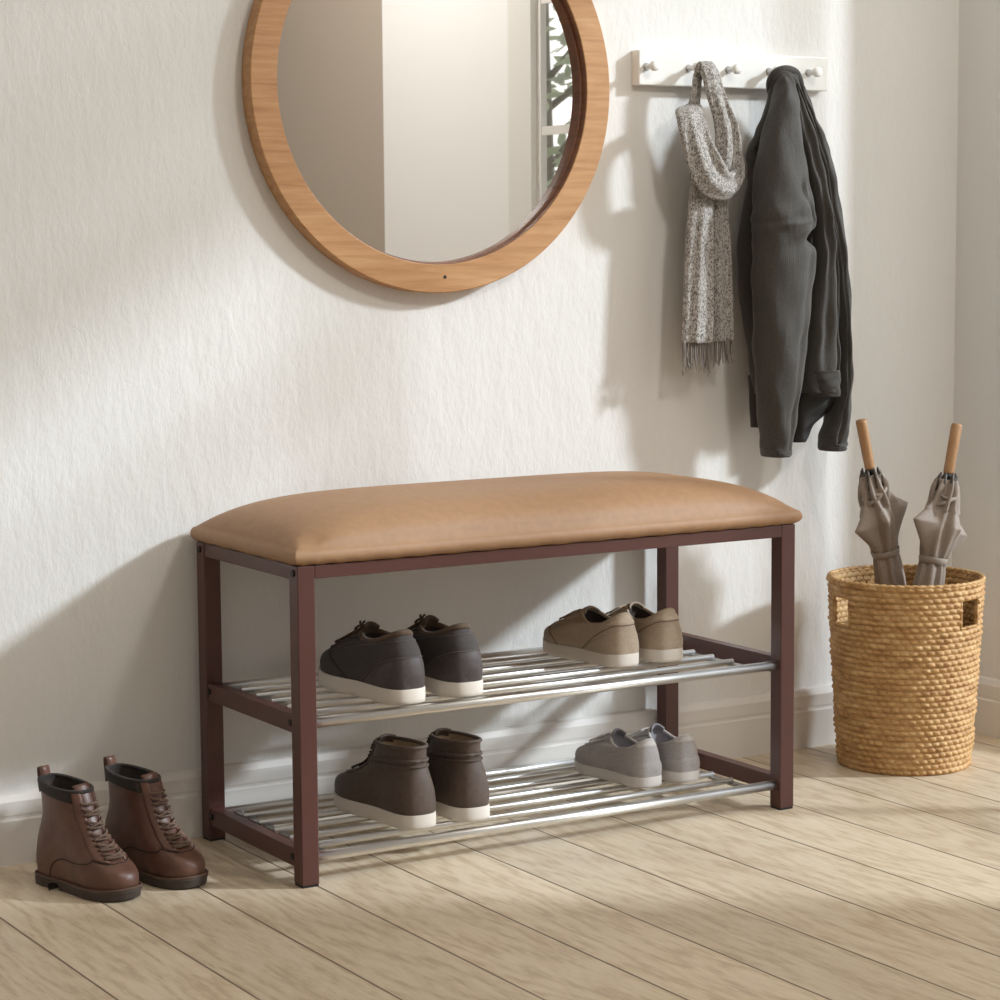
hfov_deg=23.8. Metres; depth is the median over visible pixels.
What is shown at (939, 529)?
folded umbrella
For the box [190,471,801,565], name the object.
seat cushion
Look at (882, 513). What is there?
folded umbrella
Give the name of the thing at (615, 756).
sneaker
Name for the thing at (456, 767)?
sneaker
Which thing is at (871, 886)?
floor
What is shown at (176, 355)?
wall
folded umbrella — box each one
[855,419,907,585]
[913,423,966,585]
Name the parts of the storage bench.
leg, rail, shelf rail, shelf rail, leg, chrome rod, chrome rod, chrome rod, chrome rod, chrome rod, chrome rod, chrome rod, chrome rod, chrome rod, chrome rod, rail, leg, shelf rail, shelf rail, leg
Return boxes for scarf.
[675,61,744,376]
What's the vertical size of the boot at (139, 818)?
0.151 m
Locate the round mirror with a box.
[242,0,608,292]
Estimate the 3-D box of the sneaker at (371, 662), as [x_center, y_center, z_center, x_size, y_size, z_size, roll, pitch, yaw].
[-0.175,0.212,3.216,0.082,0.098,0.218,-4,7,-33]
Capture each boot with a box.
[34,765,141,901]
[103,755,208,888]
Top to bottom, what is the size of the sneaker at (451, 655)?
0.098 m
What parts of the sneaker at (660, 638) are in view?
heel panel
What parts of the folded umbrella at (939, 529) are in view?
handle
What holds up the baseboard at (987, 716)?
attached to the wall at (977, 282)
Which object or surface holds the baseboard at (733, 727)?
attached to the wall at (176, 355)
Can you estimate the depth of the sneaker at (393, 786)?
3.20 m
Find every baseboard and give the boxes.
[0,684,835,866]
[974,675,999,739]
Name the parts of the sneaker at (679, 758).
heel panel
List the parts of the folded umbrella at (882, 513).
handle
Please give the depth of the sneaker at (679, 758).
3.45 m
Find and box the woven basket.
[826,564,985,775]
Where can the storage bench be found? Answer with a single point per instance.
(302, 538)
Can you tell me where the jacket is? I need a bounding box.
[737,65,853,457]
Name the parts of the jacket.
panel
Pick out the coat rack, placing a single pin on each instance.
(661, 68)
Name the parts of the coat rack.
stem, stem, stem, stem, stem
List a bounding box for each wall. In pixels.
[0,0,958,792]
[952,0,999,678]
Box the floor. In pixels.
[0,734,999,999]
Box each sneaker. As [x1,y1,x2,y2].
[318,620,424,704]
[334,734,435,829]
[406,614,482,697]
[426,728,489,821]
[543,606,638,667]
[574,728,661,787]
[605,601,682,662]
[629,723,699,782]
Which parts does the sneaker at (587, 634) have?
heel panel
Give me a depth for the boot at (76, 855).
3.03 m
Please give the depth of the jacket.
3.67 m
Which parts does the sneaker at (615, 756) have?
heel panel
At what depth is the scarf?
3.61 m
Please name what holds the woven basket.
on the floor
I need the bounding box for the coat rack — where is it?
[632,49,827,91]
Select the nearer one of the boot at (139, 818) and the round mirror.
the boot at (139, 818)
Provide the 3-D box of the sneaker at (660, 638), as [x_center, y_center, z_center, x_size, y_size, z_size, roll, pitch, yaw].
[0.201,0.187,3.511,0.079,0.078,0.190,-4,7,-32]
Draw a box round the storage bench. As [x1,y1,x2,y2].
[190,471,801,888]
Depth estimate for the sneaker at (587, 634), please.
3.42 m
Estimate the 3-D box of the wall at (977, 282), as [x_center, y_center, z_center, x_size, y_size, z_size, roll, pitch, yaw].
[1.141,-0.847,3.333,0.040,2.600,1.403,-4,7,-31]

